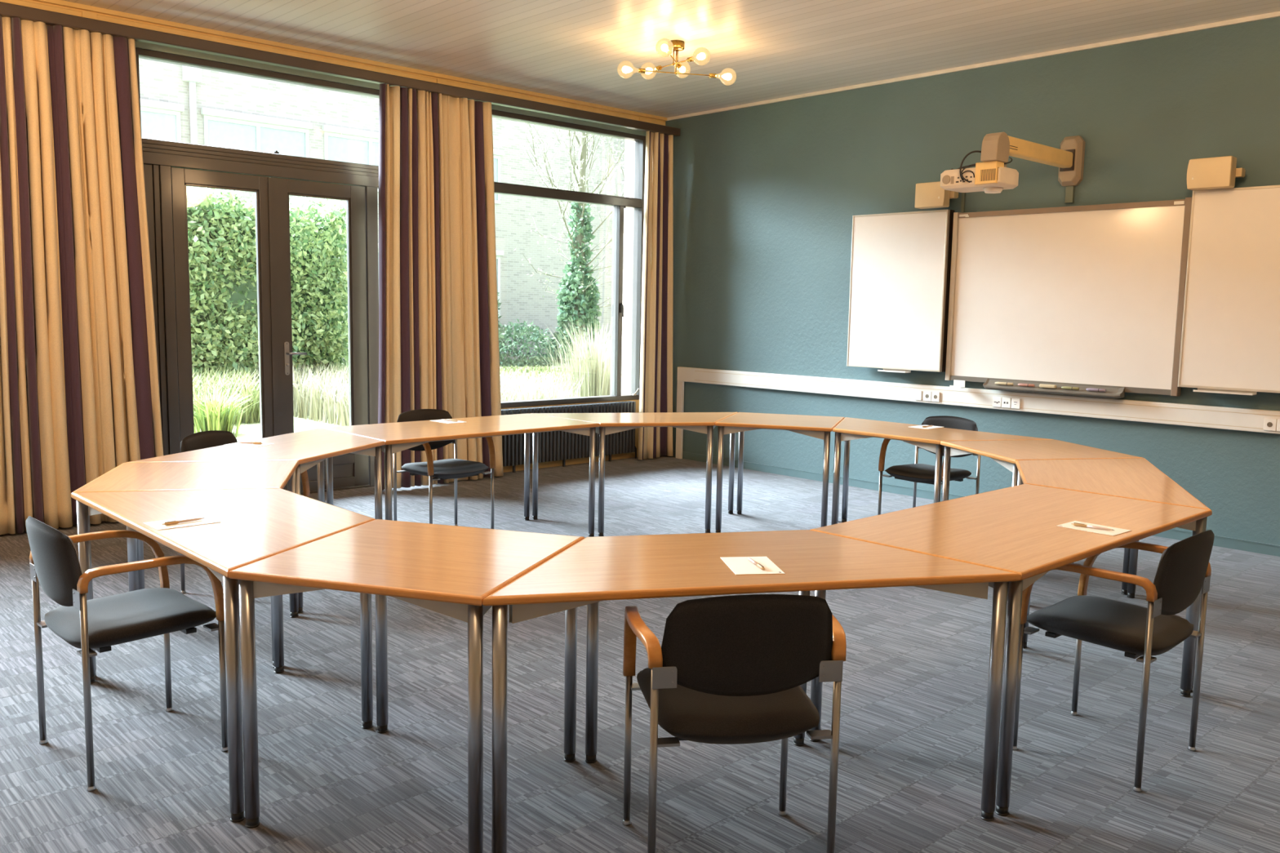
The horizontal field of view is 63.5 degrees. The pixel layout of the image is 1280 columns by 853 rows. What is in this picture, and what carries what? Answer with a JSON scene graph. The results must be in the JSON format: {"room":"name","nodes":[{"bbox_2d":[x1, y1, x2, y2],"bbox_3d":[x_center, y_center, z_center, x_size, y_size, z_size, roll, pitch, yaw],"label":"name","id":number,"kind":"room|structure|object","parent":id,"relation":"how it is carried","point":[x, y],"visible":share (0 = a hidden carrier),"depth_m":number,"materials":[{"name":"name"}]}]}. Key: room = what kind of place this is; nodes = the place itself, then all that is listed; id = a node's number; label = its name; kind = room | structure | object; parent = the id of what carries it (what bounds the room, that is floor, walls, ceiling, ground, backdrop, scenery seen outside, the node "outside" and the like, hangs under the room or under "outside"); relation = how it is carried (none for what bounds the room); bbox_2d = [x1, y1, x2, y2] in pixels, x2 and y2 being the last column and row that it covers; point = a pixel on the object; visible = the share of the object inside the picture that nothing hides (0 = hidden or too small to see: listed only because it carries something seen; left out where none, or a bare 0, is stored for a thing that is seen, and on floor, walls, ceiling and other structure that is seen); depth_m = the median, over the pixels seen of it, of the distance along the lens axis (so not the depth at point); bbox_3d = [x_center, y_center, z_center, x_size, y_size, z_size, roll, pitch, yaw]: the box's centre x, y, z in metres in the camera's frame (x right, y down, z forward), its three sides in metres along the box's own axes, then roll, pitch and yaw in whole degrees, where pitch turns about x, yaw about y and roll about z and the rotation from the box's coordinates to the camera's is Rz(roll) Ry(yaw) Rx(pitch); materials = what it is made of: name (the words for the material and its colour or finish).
{"room":"meeting room","nodes":[
{"label":"meeting room","id":0,"kind":"room"},
{"bbox_2d":[46,24,639,472],"bbox_3d":[-3.475,-1.128,7.564,9.950,3.500,0.220,-5,9,-43],"label":"wall","id":1,"kind":"structure","parent":0,"point":[624,455],"depth_m":10.36,"materials":[{"name":"paint"}]},
{"bbox_2d":[135,47,379,494],"bbox_3d":[-2.799,-1.088,8.201,2.240,3.300,0.126,-5,9,-43],"label":"door frame","id":2,"kind":"structure","parent":1,"relation":"in","point":[159,156],"depth_m":7.66,"materials":[{"name":"black metal"}]},
{"bbox_2d":[170,167,273,453],"bbox_3d":[-3.162,-0.669,7.884,0.731,2.485,0.060,-5,9,-43],"label":"door","id":3,"kind":"structure","parent":2,"relation":"attached to","point":[181,178],"depth_m":7.72,"materials":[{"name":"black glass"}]},
{"bbox_2d":[267,177,368,492],"bbox_3d":[-2.582,-0.714,8.376,0.826,2.485,0.129,-5,9,-43],"label":"door","id":4,"kind":"structure","parent":2,"relation":"attached to","point":[349,469],"depth_m":8.35,"materials":[{"name":"black metal"}]},
{"bbox_2d":[134,40,391,89],"bbox_3d":[-2.739,-2.777,7.977,2.240,0.109,0.055,-5,9,-43],"label":"trim","id":5,"kind":"structure","parent":1,"relation":"attached to","point":[142,45],"depth_m":7.78,"materials":[{"name":"grey metal"}]},
{"bbox_2d":[0,0,666,125],"bbox_3d":[-3.362,-2.809,7.268,9.930,0.089,0.045,-5,9,-43],"label":"trim","id":6,"kind":"structure","parent":1,"relation":"attached to","point":[57,6],"depth_m":8.01,"materials":[{"name":"brown wood"}]},
{"bbox_2d":[0,1,679,408],"bbox_3d":[-3.270,-1.400,7.505,9.605,2.860,0.435,-5,9,-43],"label":"window","id":7,"kind":"structure","parent":1,"relation":"in","point":[618,203],"depth_m":9.68,"materials":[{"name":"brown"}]},
{"bbox_2d":[0,15,163,534],"bbox_3d":[-3.883,-0.945,6.744,1.449,3.270,0.102,-5,9,-43],"label":"curtain","id":8,"kind":"object","parent":7,"relation":"hanging from","point":[80,397],"visible":0.94,"depth_m":6.82,"materials":[{"name":"beige fabric"}]},
{"bbox_2d":[377,83,503,490],"bbox_3d":[-1.666,-1.139,8.794,1.273,3.270,0.102,-5,9,-43],"label":"curtain","id":9,"kind":"object","parent":7,"relation":"hanging from","point":[438,328],"visible":0.86,"depth_m":8.71,"materials":[{"name":"beige fabric"}]},
{"bbox_2d":[637,130,673,460],"bbox_3d":[0.187,-1.304,10.528,0.487,3.270,0.101,-5,9,-43],"label":"curtain","id":10,"kind":"object","parent":7,"relation":"hanging from","point":[655,395],"visible":0.96,"depth_m":10.49,"materials":[{"name":"beige fabric"}]},
{"bbox_2d":[491,103,646,136],"bbox_3d":[-0.777,-2.951,9.802,2.270,0.109,0.055,-5,9,-43],"label":"trim","id":11,"kind":"structure","parent":1,"relation":"attached to","point":[495,107],"depth_m":9.84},
{"bbox_2d":[194,360,577,442],"bbox_3d":[-6.458,-2.946,40.498,74.000,0.200,51.930,-5,9,-43],"label":"ground","id":12,"kind":"structure","parent":0,"point":[251,431],"depth_m":14.07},
{"bbox_2d":[192,383,254,436],"bbox_3d":[-5.301,-0.220,13.031,1.253,0.635,1.209,1,7,-3],"label":"clump","id":13,"kind":"object","parent":12,"relation":"on","point":[215,414],"visible":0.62,"depth_m":12.87,"materials":[{"name":"green plant"}]},
{"bbox_2d":[191,363,260,426],"bbox_3d":[-6.959,-0.447,14.172,3.970,0.770,2.949,-5,9,-43],"label":"meadow grass","id":14,"kind":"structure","parent":12,"relation":"on","point":[243,385],"depth_m":14.38,"materials":[{"name":"green plant"}]},
{"bbox_2d":[186,186,348,382],"bbox_3d":[-7.523,-2.154,16.734,6.326,3.757,2.076,-5,9,-43],"label":"hedge","id":15,"kind":"object","parent":12,"relation":"on","point":[222,244],"visible":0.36,"depth_m":17.12,"materials":[{"name":"green plant"}]},
{"bbox_2d":[138,57,625,361],"bbox_3d":[-6.518,-5.960,32.921,40.000,7.500,6.260,-5,9,-43],"label":"brick building","id":16,"kind":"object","parent":12,"relation":"on","point":[182,104],"visible":0.27,"depth_m":27.92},
{"bbox_2d":[236,358,584,426],"bbox_3d":[-3.557,-0.582,15.850,3.715,0.778,4.891,-5,9,-43],"label":"dry grass","id":17,"kind":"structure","parent":12,"relation":"on","point":[324,396],"depth_m":14.97,"materials":[{"name":"plant"}]},
{"bbox_2d":[347,364,578,397],"bbox_3d":[0.521,-1.175,24.363,12.137,0.173,9.816,-5,9,-43],"label":"grass","id":18,"kind":"structure","parent":12,"relation":"on","point":[540,368],"depth_m":25.07,"materials":[{"name":"green plant"}]},
{"bbox_2d":[497,292,502,332],"bbox_3d":[-4.717,-3.237,30.032,1.682,3.139,1.156,-5,9,-43],"label":"shrub","id":19,"kind":"object","parent":12,"relation":"on","point":[499,303],"visible":0.02,"depth_m":30.33,"materials":[{"name":"green plant"}]},
{"bbox_2d":[498,318,557,366],"bbox_3d":[-3.363,-2.347,29.626,2.130,1.510,1.804,-5,9,-43],"label":"shrub","id":20,"kind":"object","parent":12,"relation":"on","point":[536,335],"visible":0.8,"depth_m":29.36,"materials":[{"name":"green plant"}]},
{"bbox_2d":[513,122,625,364],"bbox_3d":[-1.379,-6.171,28.577,4.219,9.263,4.353,2,7,6],"label":"tree","id":21,"kind":"object","parent":12,"relation":"on","point":[580,300],"visible":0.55,"depth_m":28.38,"materials":[{"name":"green plant"}]},
{"bbox_2d":[533,315,622,397],"bbox_3d":[-0.802,-1.308,19.136,2.436,1.573,2.465,-2,7,-28],"label":"clump","id":22,"kind":"object","parent":12,"relation":"on","point":[594,364],"visible":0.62,"depth_m":18.83,"materials":[{"name":"green plant"}]},
{"bbox_2d":[547,330,608,363],"bbox_3d":[-1.898,-2.475,31.557,2.039,1.358,1.784,-5,9,-43],"label":"shrub","id":23,"kind":"object","parent":12,"relation":"on","point":[557,334],"visible":0.11,"depth_m":31.21,"materials":[{"name":"green plant"}]},
{"bbox_3d":[-5.122,0.421,10.099,10.790,0.030,5.390,-5,9,-43],"label":"patio","id":24,"kind":"object","parent":12,"relation":"on","visible":0},
{"bbox_2d":[621,139,634,394],"bbox_3d":[0.113,-1.476,11.257,0.540,3.720,0.300,-5,9,-43],"label":"brick pier","id":25,"kind":"object","parent":24,"relation":"on","point":[628,154],"visible":0.02,"depth_m":11.11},
{"bbox_2d":[0,455,1279,852],"bbox_3d":[-0.121,1.138,4.174,10.350,0.120,10.200,-5,9,-43],"label":"floor","id":26,"kind":"structure","parent":0,"point":[914,689],"depth_m":3.79,"materials":[{"name":"carpet"}]},
{"bbox_2d":[26,515,227,791],"bbox_3d":[-1.764,0.699,3.542,0.570,0.838,0.523,7,9,44],"label":"armchair","id":27,"kind":"object","parent":26,"relation":"on","point":[100,624],"visible":0.94,"depth_m":3.42,"materials":[{"name":"black fabric"}]},
{"bbox_2d":[71,460,299,676],"bbox_3d":[-1.979,0.600,4.645,0.797,0.779,0.797,0,7,-13],"label":"square table","id":28,"kind":"object","parent":26,"relation":"on","point":[260,474],"visible":0.47,"depth_m":4.59,"materials":[{"name":"brown wood"}]},
{"bbox_2d":[71,488,375,822],"bbox_3d":[-1.480,0.702,3.822,0.690,0.779,1.595,-5,9,-43],"label":"table","id":29,"kind":"object","parent":26,"relation":"on","point":[256,525],"visible":0.81,"depth_m":3.66,"materials":[{"name":"brown wood"}]},
{"bbox_2d":[142,515,221,530],"bbox_3d":[-1.589,0.333,3.590,0.210,0.002,0.148,-5,9,-43],"label":"sheet","id":30,"kind":"object","parent":29,"relation":"on","point":[157,525],"visible":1,"depth_m":3.58,"materials":[{"name":"white paper"}]},
{"bbox_2d":[162,518,203,524],"bbox_3d":[-1.579,0.328,3.583,0.010,0.011,0.150,7,9,40],"label":"ballpoint pen","id":31,"kind":"object","parent":30,"relation":"on","point":[171,522],"visible":1,"depth_m":3.57,"materials":[{"name":"plastic"}]},
{"bbox_2d":[179,430,310,593],"bbox_3d":[-2.157,0.455,5.625,0.523,0.838,0.570,3,7,18],"label":"armchair","id":32,"kind":"object","parent":26,"relation":"on","point":[204,439],"visible":0.13,"depth_m":5.65,"materials":[{"name":"black fabric"}]},
{"bbox_2d":[125,427,385,613],"bbox_3d":[-1.892,0.492,5.603,0.690,0.779,1.595,3,7,17],"label":"table","id":33,"kind":"object","parent":26,"relation":"on","point":[310,447],"visible":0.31,"depth_m":5.46,"materials":[{"name":"brown wood"}]},
{"bbox_2d":[225,442,274,447],"bbox_3d":[-2.113,0.096,5.591,0.210,0.002,0.148,3,7,17],"label":"sheet","id":34,"kind":"object","parent":33,"relation":"on","point":[234,443],"visible":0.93,"depth_m":5.57,"materials":[{"name":"white paper"}]},
{"bbox_2d":[239,441,262,444],"bbox_3d":[-2.112,0.088,5.602,0.150,0.011,0.010,2,7,11],"label":"ballpoint pen","id":35,"kind":"object","parent":34,"relation":"on","point":[247,442],"visible":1,"depth_m":5.60,"materials":[{"name":"plastic"}]},
{"bbox_2d":[227,519,584,852],"bbox_3d":[-0.690,0.779,3.271,0.797,0.779,0.797,3,7,17],"label":"square table","id":36,"kind":"object","parent":26,"relation":"on","point":[446,570],"visible":0.91,"depth_m":3.03,"materials":[{"name":"brown wood"}]},
{"bbox_2d":[393,408,495,528],"bbox_3d":[-1.324,0.320,6.941,0.570,0.838,0.523,-5,9,-44],"label":"armchair","id":37,"kind":"object","parent":26,"relation":"on","point":[447,468],"visible":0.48,"depth_m":6.92,"materials":[{"name":"black fabric"}]},
{"bbox_2d":[322,413,599,537],"bbox_3d":[-1.130,0.379,6.715,1.597,0.779,0.797,-5,9,-43],"label":"rectangular table","id":38,"kind":"object","parent":26,"relation":"on","point":[397,437],"visible":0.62,"depth_m":6.54,"materials":[{"name":"brown wood"}]},
{"bbox_2d":[430,419,464,423],"bbox_3d":[-1.274,-0.034,6.868,0.210,0.002,0.148,7,9,44],"label":"sheet","id":39,"kind":"object","parent":38,"relation":"on","point":[437,420],"visible":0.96,"depth_m":6.84,"materials":[{"name":"white paper"}]},
{"bbox_2d":[441,418,457,422],"bbox_3d":[-1.269,-0.042,6.878,0.150,0.011,0.010,5,7,29],"label":"ballpoint pen","id":40,"kind":"object","parent":39,"relation":"on","point":[455,420],"visible":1,"depth_m":6.87,"materials":[{"name":"plastic"}]},
{"bbox_2d":[501,400,636,472],"bbox_3d":[-0.729,0.095,10.075,1.910,0.598,0.100,-5,9,-43],"label":"radiator","id":41,"kind":"object","parent":26,"relation":"on","point":[553,446],"visible":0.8,"depth_m":10.04,"materials":[{"name":"metal"}]},
{"bbox_2d":[529,412,737,536],"bbox_3d":[0.040,0.322,7.393,1.595,0.779,0.690,0,7,-13],"label":"table","id":42,"kind":"object","parent":26,"relation":"on","point":[700,422],"visible":0.88,"depth_m":7.18,"materials":[{"name":"brown wood"}]},
{"bbox_2d":[622,594,846,852],"bbox_3d":[0.243,0.809,2.887,0.570,0.838,0.523,0,7,-9],"label":"armchair","id":43,"kind":"object","parent":26,"relation":"on","point":[732,669],"visible":1,"depth_m":2.66,"materials":[{"name":"grey fabric"}]},
{"bbox_2d":[482,529,1021,852],"bbox_3d":[0.278,0.793,3.289,1.595,0.779,0.690,0,7,-13],"label":"table","id":44,"kind":"object","parent":26,"relation":"on","point":[593,571],"visible":0.96,"depth_m":3.10,"materials":[{"name":"brown wood"}]},
{"bbox_2d":[720,556,785,574],"bbox_3d":[0.338,0.420,3.127,0.148,0.002,0.210,0,7,-8],"label":"sheet","id":45,"kind":"object","parent":44,"relation":"on","point":[738,565],"visible":1,"depth_m":3.12,"materials":[{"name":"white paper"}]},
{"bbox_2d":[746,557,764,569],"bbox_3d":[0.349,0.413,3.130,0.010,0.011,0.150,-1,7,-14],"label":"ballpoint pen","id":46,"kind":"object","parent":45,"relation":"on","point":[751,560],"visible":1,"depth_m":3.11,"materials":[{"name":"plastic"}]},
{"bbox_2d":[715,412,844,533],"bbox_3d":[1.007,0.337,7.411,0.797,0.779,0.797,3,7,17],"label":"square table","id":47,"kind":"object","parent":26,"relation":"on","point":[820,427],"visible":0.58,"depth_m":7.14,"materials":[{"name":"brown wood"}]},
{"bbox_2d":[877,415,981,515],"bbox_3d":[1.993,0.360,7.099,0.523,0.838,0.570,-5,9,-42],"label":"armchair","id":48,"kind":"object","parent":26,"relation":"on","point":[916,473],"visible":0.35,"depth_m":7.09,"materials":[{"name":"black fabric"}]},
{"bbox_2d":[831,417,1054,524],"bbox_3d":[1.798,0.414,6.860,0.690,0.779,1.595,-5,9,-43],"label":"table","id":49,"kind":"object","parent":26,"relation":"on","point":[848,429],"visible":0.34,"depth_m":6.78,"materials":[{"name":"brown wood"}]},
{"bbox_2d":[910,425,942,429],"bbox_3d":[1.947,0.003,7.036,0.210,0.002,0.148,-5,9,-43],"label":"sheet","id":50,"kind":"object","parent":49,"relation":"on","point":[917,426],"visible":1,"depth_m":7.01,"materials":[{"name":"white paper"}]},
{"bbox_2d":[808,484,1212,816],"bbox_3d":[1.448,0.737,3.967,1.597,0.779,0.797,-5,9,-43],"label":"rectangular table","id":51,"kind":"object","parent":26,"relation":"on","point":[1012,529],"visible":0.78,"depth_m":3.71,"materials":[{"name":"brown wood"}]},
{"bbox_2d":[1056,520,1130,536],"bbox_3d":[1.651,0.370,3.766,0.148,0.002,0.210,-5,9,-41],"label":"sheet","id":52,"kind":"object","parent":51,"relation":"on","point":[1068,525],"visible":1,"depth_m":3.75,"materials":[{"name":"white paper"}]},
{"bbox_2d":[1071,522,1114,530],"bbox_3d":[1.644,0.365,3.755,0.150,0.011,0.010,7,9,40],"label":"ballpoint pen","id":53,"kind":"object","parent":52,"relation":"on","point":[1073,523],"visible":1,"depth_m":3.76,"materials":[{"name":"plastic"}]},
{"bbox_2d":[940,440,1142,598],"bbox_3d":[2.296,0.516,6.037,0.797,0.779,0.797,0,7,-13],"label":"square table","id":54,"kind":"object","parent":26,"relation":"on","point":[1006,453],"visible":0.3,"depth_m":5.94,"materials":[{"name":"brown wood"}]},
{"bbox_2d":[1015,457,1210,692],"bbox_3d":[2.209,0.624,5.079,0.690,0.779,1.595,3,7,17],"label":"table","id":55,"kind":"object","parent":26,"relation":"on","point":[1135,478],"visible":0.44,"depth_m":4.93,"materials":[{"name":"brown wood"}]},
{"bbox_2d":[1013,529,1214,792],"bbox_3d":[1.682,0.746,3.661,0.570,0.838,0.523,-5,9,-43],"label":"armchair","id":56,"kind":"object","parent":26,"relation":"on","point":[1184,570],"visible":0.94,"depth_m":3.52,"materials":[{"name":"black fabric"}]},
{"bbox_2d":[63,0,1279,117],"bbox_3d":[-0.057,-2.498,3.760,10.350,0.200,10.200,-5,9,-43],"label":"ceiling","id":57,"kind":"structure","parent":0,"point":[578,50],"depth_m":7.36,"materials":[{"name":"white paint"}]},
{"bbox_2d":[622,40,732,79],"bbox_3d":[0.254,-2.686,7.609,0.846,0.285,0.735,-5,9,-43],"label":"ceiling lamp","id":58,"kind":"object","parent":57,"relation":"hanging from","point":[677,46],"visible":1,"depth_m":7.58,"materials":[{"name":"gold metal"}]},
{"bbox_2d":[638,67,645,73],"bbox_3d":[0.014,-2.605,7.569,0.050,0.033,0.033,0,7,-13],"label":"socket","id":59,"kind":"object","parent":58,"relation":"attached to","point":[640,70],"depth_m":7.56,"materials":[{"name":"gold metal"}]},
{"bbox_2d":[654,65,662,71],"bbox_3d":[0.137,-2.687,7.755,0.033,0.033,0.050,-4,8,-38],"label":"socket","id":60,"kind":"object","parent":58,"relation":"attached to","point":[657,68],"depth_m":7.74,"materials":[{"name":"gold metal"}]},
{"bbox_2d":[665,48,671,55],"bbox_3d":[0.198,-2.640,7.289,0.033,0.033,0.050,2,7,13],"label":"socket","id":61,"kind":"object","parent":58,"relation":"attached to","point":[668,52],"depth_m":7.27,"materials":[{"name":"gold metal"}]},
{"bbox_2d":[686,56,694,62],"bbox_3d":[0.365,-2.650,7.463,0.033,0.033,0.050,-4,8,-38],"label":"socket","id":62,"kind":"object","parent":58,"relation":"attached to","point":[691,59],"depth_m":7.45,"materials":[{"name":"gold metal"}]},
{"bbox_2d":[708,72,716,78],"bbox_3d":[0.540,-2.609,7.688,0.050,0.033,0.033,0,7,-13],"label":"socket","id":63,"kind":"object","parent":58,"relation":"attached to","point":[711,75],"depth_m":7.68,"materials":[{"name":"gold metal"}]},
{"bbox_2d":[665,16,1279,545],"bbox_3d":[3.618,-0.987,7.419,0.200,3.500,10.200,-5,9,-43],"label":"wall","id":64,"kind":"structure","parent":0,"point":[766,197],"depth_m":8.53,"materials":[{"name":"teal paint"}]},
{"bbox_2d":[846,208,954,373],"bbox_3d":[2.162,-1.124,8.697,0.172,1.324,0.919,-5,9,-43],"label":"whiteboard","id":65,"kind":"object","parent":64,"relation":"attached to","point":[900,278],"visible":1,"depth_m":8.64,"materials":[{"name":"metal"}]},
{"bbox_2d":[915,181,958,208],"bbox_3d":[2.401,-1.855,8.313,0.252,0.196,0.296,-5,9,-43],"label":"loudspeaker","id":66,"kind":"object","parent":64,"relation":"attached to","point":[929,194],"visible":0.91,"depth_m":8.22,"materials":[{"name":"beige plastic"}]},
{"bbox_2d":[915,182,944,207],"bbox_3d":[2.305,-1.849,8.240,0.012,0.187,0.262,-5,9,-43],"label":"grille","id":67,"kind":"object","parent":66,"relation":"attached to","point":[929,194],"depth_m":8.24,"materials":[{"name":"beige plastic"}]},
{"bbox_2d":[960,192,965,212],"bbox_3d":[2.591,-1.848,8.281,0.018,0.260,0.025,-5,9,-43],"label":"cable conduit","id":68,"kind":"object","parent":64,"relation":"attached to","point":[963,194],"visible":0.64,"depth_m":8.28,"materials":[{"name":"grey plastic"}]},
{"bbox_2d":[665,11,1279,121],"bbox_3d":[3.584,-2.702,7.129,0.022,0.028,9.750,-5,9,-43],"label":"trim","id":69,"kind":"structure","parent":64,"relation":"attached to","point":[1277,14],"depth_m":7.93,"materials":[{"name":"wood"}]},
{"bbox_2d":[666,449,1279,556],"bbox_3d":[3.526,0.725,7.521,0.017,0.072,9.750,-5,9,-43],"label":"baseboard","id":70,"kind":"structure","parent":64,"relation":"attached to","point":[1175,534],"depth_m":8.90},
{"bbox_2d":[675,366,1279,458],"bbox_3d":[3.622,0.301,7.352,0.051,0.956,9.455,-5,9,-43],"label":"cable trunking","id":71,"kind":"object","parent":64,"relation":"attached to","point":[1167,413],"visible":0.93,"depth_m":8.14,"materials":[{"name":"white plastic"}]},
{"bbox_2d":[913,390,922,400],"bbox_3d":[2.324,-0.260,8.649,0.012,0.080,0.074,-5,9,-43],"label":"wall socket","id":72,"kind":"object","parent":71,"relation":"attached to","point":[917,395],"visible":1,"depth_m":8.64,"materials":[{"name":"white plastic"}]},
{"bbox_2d":[923,391,940,401],"bbox_3d":[2.412,-0.248,8.555,0.014,0.080,0.152,-5,9,-43],"label":"wall socket","id":73,"kind":"object","parent":71,"relation":"attached to","point":[927,396],"visible":1,"depth_m":8.55,"materials":[{"name":"white plastic"}]},
{"bbox_2d":[992,396,1021,408],"bbox_3d":[2.865,-0.186,8.075,0.013,0.080,0.231,-5,9,-43],"label":"wall socket","id":74,"kind":"object","parent":71,"relation":"attached to","point":[997,402],"visible":1,"depth_m":8.07,"materials":[{"name":"white plastic"}]},
{"bbox_2d":[1262,417,1279,431],"bbox_3d":[4.139,-0.009,6.722,0.014,0.080,0.152,-5,9,-43],"label":"wall socket","id":75,"kind":"object","parent":71,"relation":"attached to","point":[1269,424],"visible":1,"depth_m":6.74,"materials":[{"name":"white plastic"}]},
{"bbox_2d":[980,131,1085,203],"bbox_3d":[2.744,-1.855,7.221,1.235,0.478,0.170,-5,9,-43],"label":"mount","id":76,"kind":"object","parent":64,"relation":"attached to","point":[998,146],"visible":0.97,"depth_m":7.30,"materials":[{"name":"beige plastic"}]},
{"bbox_2d":[940,160,1018,193],"bbox_3d":[2.315,-1.688,7.073,0.314,0.185,0.440,-5,9,-43],"label":"projector","id":77,"kind":"object","parent":76,"relation":"hanging from","point":[993,176],"visible":0.98,"depth_m":6.95,"materials":[{"name":"white plastic"}]},
{"bbox_2d":[942,174,950,183],"bbox_3d":[2.099,-1.693,7.090,0.005,0.060,0.060,-5,9,-43],"label":"speaker grille","id":78,"kind":"object","parent":77,"relation":"attached to","point":[945,178],"depth_m":7.09,"materials":[{"name":"white plastic"}]},
{"bbox_2d":[956,150,1012,182],"bbox_3d":[2.318,-1.746,6.957,0.354,0.217,0.125,3,7,14],"label":"cable","id":79,"kind":"object","parent":77,"relation":"attached to","point":[961,167],"visible":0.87,"depth_m":6.97,"materials":[{"name":"black plastic"}]},
{"bbox_2d":[974,160,1004,184],"bbox_3d":[2.332,-1.689,6.903,0.110,0.143,0.159,-5,9,-43],"label":"vent","id":80,"kind":"object","parent":77,"relation":"attached to","point":[992,172],"depth_m":6.86,"materials":[{"name":"beige plastic"}]},
{"bbox_2d":[945,196,1191,399],"bbox_3d":[3.101,-0.939,7.702,0.147,1.398,1.787,-5,9,-43],"label":"whiteboard","id":81,"kind":"object","parent":64,"relation":"attached to","point":[1083,297],"visible":0.97,"depth_m":7.64,"materials":[{"name":"metal"}]},
{"bbox_2d":[995,382,1013,385],"bbox_3d":[2.818,-0.332,8.006,0.023,0.023,0.150,-5,9,-43],"label":"marker","id":82,"kind":"object","parent":81,"relation":"on","point":[996,383],"visible":1,"depth_m":8.00,"materials":[{"name":"beige plastic"}]},
{"bbox_2d":[1017,383,1035,386],"bbox_3d":[2.941,-0.315,7.875,0.023,0.023,0.130,-5,9,-43],"label":"marker","id":83,"kind":"object","parent":81,"relation":"on","point":[1019,384],"visible":1,"depth_m":7.86,"materials":[{"name":"pink plastic"}]},
{"bbox_2d":[1039,383,1056,388],"bbox_3d":[3.057,-0.302,7.752,0.032,0.026,0.130,-5,9,-43],"label":"eraser","id":84,"kind":"object","parent":81,"relation":"on","point":[1041,385],"visible":1,"depth_m":7.73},
{"bbox_2d":[982,377,1124,399],"bbox_3d":[3.078,-0.287,7.753,0.070,0.085,1.060,-5,9,-43],"label":"tray","id":85,"kind":"object","parent":81,"relation":"on","point":[1115,390],"depth_m":7.70,"materials":[{"name":"grey metal"}]},
{"bbox_2d":[1061,386,1079,390],"bbox_3d":[3.173,-0.283,7.629,0.023,0.023,0.130,-5,9,-43],"label":"marker","id":86,"kind":"object","parent":81,"relation":"on","point":[1062,387],"visible":1,"depth_m":7.62,"materials":[{"name":"plastic"}]},
{"bbox_2d":[1086,387,1106,391],"bbox_3d":[3.302,-0.265,7.491,0.023,0.023,0.140,-5,9,-43],"label":"marker","id":87,"kind":"object","parent":81,"relation":"on","point":[1087,388],"visible":1,"depth_m":7.48,"materials":[{"name":"purple plastic"}]},
{"bbox_2d":[1186,155,1245,190],"bbox_3d":[3.808,-1.663,6.819,0.252,0.196,0.301,-5,9,-43],"label":"loudspeaker","id":88,"kind":"object","parent":64,"relation":"attached to","point":[1215,172],"visible":1,"depth_m":6.73,"materials":[{"name":"beige plastic"}]},
{"bbox_2d":[1177,184,1279,395],"bbox_3d":[4.035,-0.876,6.708,0.172,1.342,0.920,-5,9,-43],"label":"whiteboard","id":89,"kind":"object","parent":64,"relation":"attached to","point":[1230,344],"visible":1,"depth_m":6.80,"materials":[{"name":"metal"}]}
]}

